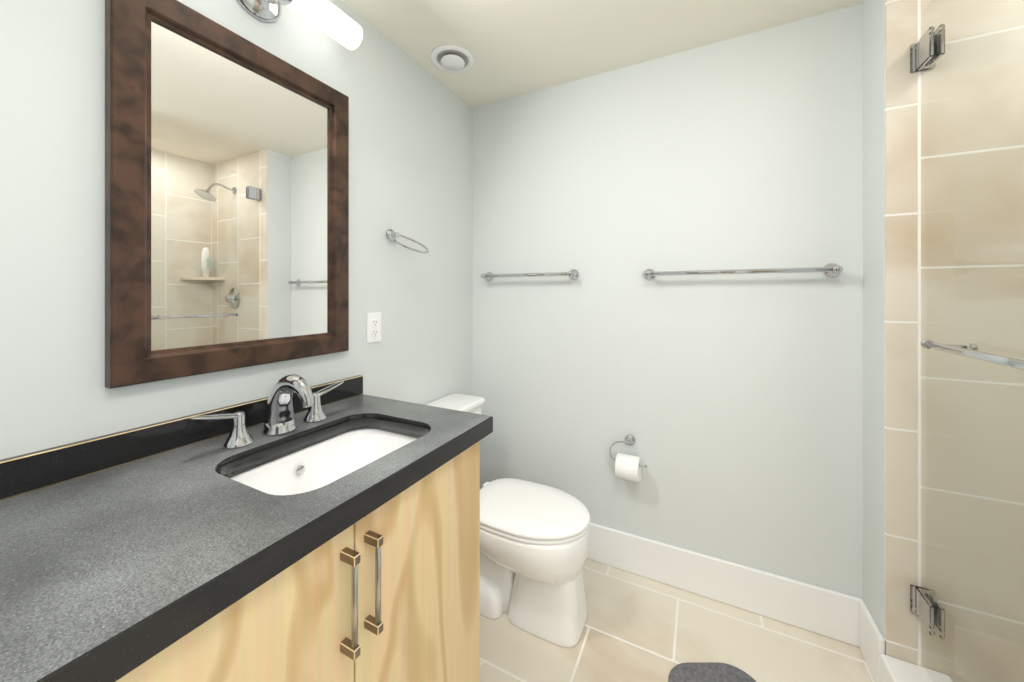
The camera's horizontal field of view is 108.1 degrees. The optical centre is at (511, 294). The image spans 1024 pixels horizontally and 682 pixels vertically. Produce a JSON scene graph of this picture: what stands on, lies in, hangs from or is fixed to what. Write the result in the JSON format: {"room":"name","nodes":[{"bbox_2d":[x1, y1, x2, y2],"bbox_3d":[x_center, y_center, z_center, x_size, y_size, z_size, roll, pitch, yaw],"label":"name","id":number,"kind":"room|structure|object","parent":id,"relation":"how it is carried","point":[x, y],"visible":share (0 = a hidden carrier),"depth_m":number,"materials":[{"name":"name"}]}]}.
{"room":"bathroom","nodes":[
{"label":"bathroom","id":0,"kind":"room"},
{"bbox_2d":[0,0,472,459],"bbox_3d":[-0.817,0.111,1.142,0.120,2.400,2.597,0,0,27],"label":"wall","id":1,"kind":"structure","parent":0,"point":[410,147],"depth_m":0.98,"materials":[{"name":"white paint"}]},
{"bbox_2d":[105,0,348,388],"bbox_3d":[-0.753,-0.262,1.096,0.033,0.935,0.620,0,0,27],"label":"mirror","id":2,"kind":"object","parent":1,"relation":"attached to","point":[226,199],"visible":0.96,"depth_m":1.00,"materials":[{"name":"brown wood"}]},
{"bbox_2d":[237,0,362,49],"bbox_3d":[-0.704,-0.901,1.075,0.140,0.152,0.581,0,0,27],"label":"sconce","id":3,"kind":"object","parent":1,"relation":"attached to","point":[330,19],"visible":1,"depth_m":1.17,"materials":[{"name":"white glass"}]},
{"bbox_2d":[367,312,380,342],"bbox_3d":[-0.559,0.133,1.507,0.008,0.120,0.071,0,0,27],"label":"electrical outlet","id":4,"kind":"object","parent":1,"relation":"attached to","point":[373,327],"visible":1,"depth_m":1.50,"materials":[{"name":"white plastic"}]},
{"bbox_2d":[386,229,428,253],"bbox_3d":[-0.440,-0.225,1.549,0.182,0.113,0.174,0,0,27],"label":"towel ring","id":5,"kind":"object","parent":1,"relation":"attached to","point":[391,234],"visible":1,"depth_m":1.57,"materials":[{"name":"silver metal"}]},
{"bbox_2d":[341,0,863,107],"bbox_3d":[0.396,-1.139,0.526,2.840,0.100,2.597,0,0,27],"label":"ceiling","id":6,"kind":"structure","parent":0,"point":[515,48],"depth_m":1.53,"materials":[{"name":"white paint"}]},
{"bbox_2d":[431,45,473,72],"bbox_3d":[-0.274,-1.091,1.714,0.200,0.054,0.200,0,0,27],"label":"ceiling vent","id":7,"kind":"object","parent":6,"relation":"in","point":[461,60],"visible":1,"depth_m":1.69,"materials":[{"name":"white plastic"}]},
{"bbox_2d":[473,3,862,598],"bbox_3d":[0.567,0.111,1.828,1.727,2.400,0.120,0,0,27],"label":"wall","id":8,"kind":"structure","parent":0,"point":[732,404],"depth_m":1.64,"materials":[{"name":"white paint"}]},
{"bbox_2d":[481,269,578,280],"bbox_3d":[0.076,-0.103,1.966,0.551,0.054,0.077,0,0,27],"label":"towel rail","id":9,"kind":"object","parent":8,"relation":"attached to","point":[572,274],"visible":1,"depth_m":1.92,"materials":[{"name":"silver metal"}]},
{"bbox_2d":[609,434,646,481],"bbox_3d":[0.536,0.768,1.715,0.170,0.208,0.108,0,0,27],"label":"paper holder","id":10,"kind":"object","parent":8,"relation":"attached to","point":[627,467],"visible":0.98,"depth_m":1.69,"materials":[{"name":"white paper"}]},
{"bbox_2d":[586,522,863,646],"bbox_3d":[0.536,1.222,1.768,1.727,0.178,0.016,0,0,27],"label":"baseboard","id":11,"kind":"structure","parent":8,"relation":"attached to","point":[821,611],"depth_m":1.56,"materials":[{"name":"white"}]},
{"bbox_2d":[643,263,842,279],"bbox_3d":[0.916,-0.094,1.540,0.714,0.054,0.077,0,0,27],"label":"towel rail","id":12,"kind":"object","parent":8,"relation":"attached to","point":[831,270],"visible":1,"depth_m":1.48,"materials":[{"name":"silver metal"}]},
{"bbox_2d":[480,558,874,681],"bbox_3d":[0.396,1.361,0.526,2.840,0.100,2.597,0,0,27],"label":"floor","id":13,"kind":"structure","parent":0,"point":[638,628],"depth_m":1.39,"materials":[{"name":"tile"}]},
{"bbox_2d":[100,431,492,681],"bbox_3d":[-0.666,0.873,0.615,0.617,0.877,1.455,0,0,27],"label":"bathroom vanity","id":14,"kind":"object","parent":13,"relation":"on","point":[391,594],"depth_m":0.74,"materials":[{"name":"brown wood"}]},
{"bbox_2d":[0,391,492,681],"bbox_3d":[-0.670,0.408,0.632,0.597,0.050,1.520,0,0,27],"label":"countertop","id":15,"kind":"structure","parent":14,"relation":"on","point":[101,565],"depth_m":0.61,"materials":[{"name":"grey stone"}]},
{"bbox_2d":[190,375,343,448],"bbox_3d":[-0.613,0.302,1.026,0.180,0.163,0.413,0,0,27],"label":"faucet","id":16,"kind":"object","parent":15,"relation":"on","point":[279,416],"visible":1,"depth_m":1.01,"materials":[{"name":"silver metal"}]},
{"bbox_2d":[230,429,417,494],"bbox_3d":[-0.451,0.514,0.958,0.372,0.158,0.496,0,0,27],"label":"sink","id":17,"kind":"object","parent":15,"relation":"in","point":[320,464],"visible":0.19,"depth_m":1.09,"materials":[{"name":"white ceramic"}]},
{"bbox_2d":[425,393,589,647],"bbox_3d":[-0.055,0.917,1.620,0.794,0.788,0.428,0,0,27],"label":"toilet","id":18,"kind":"object","parent":13,"relation":"on","point":[534,538],"visible":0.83,"depth_m":1.44,"materials":[{"name":"white ceramic"}]},
{"bbox_2d":[668,662,756,681],"bbox_3d":[0.675,1.304,1.043,0.310,0.013,0.540,0,0,0],"label":"bath mat","id":19,"kind":"object","parent":13,"relation":"on","point":[704,672],"visible":1,"depth_m":1.27,"materials":[{"name":"fabric"}]},
{"bbox_2d":[863,0,1023,681],"bbox_3d":[1.737,0.111,1.129,0.993,2.400,0.309,0,0,27],"label":"wall","id":20,"kind":"structure","parent":0,"point":[894,422],"depth_m":1.16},
{"bbox_2d":[860,601,884,681],"bbox_3d":[1.256,1.222,1.296,0.016,0.178,0.173,0,0,27],"label":"baseboard return","id":21,"kind":"object","parent":20,"relation":"attached to","point":[872,644],"visible":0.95,"depth_m":1.28,"materials":[{"name":"white"}]},
{"bbox_2d":[881,654,952,681],"bbox_3d":[1.109,1.244,0.844,0.160,0.135,0.766,0,0,27],"label":"trim","id":22,"kind":"structure","parent":20,"relation":"attached to","point":[893,669],"depth_m":1.16,"materials":[{"name":"white"}]},
{"bbox_2d":[910,0,1023,681],"bbox_3d":[1.119,0.137,0.869,0.100,2.052,0.712,0,0,27],"label":"door glass","id":23,"kind":"object","parent":20,"relation":"attached to","point":[927,50],"visible":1,"depth_m":1.00,"materials":[{"name":"clear glass"}]}
]}

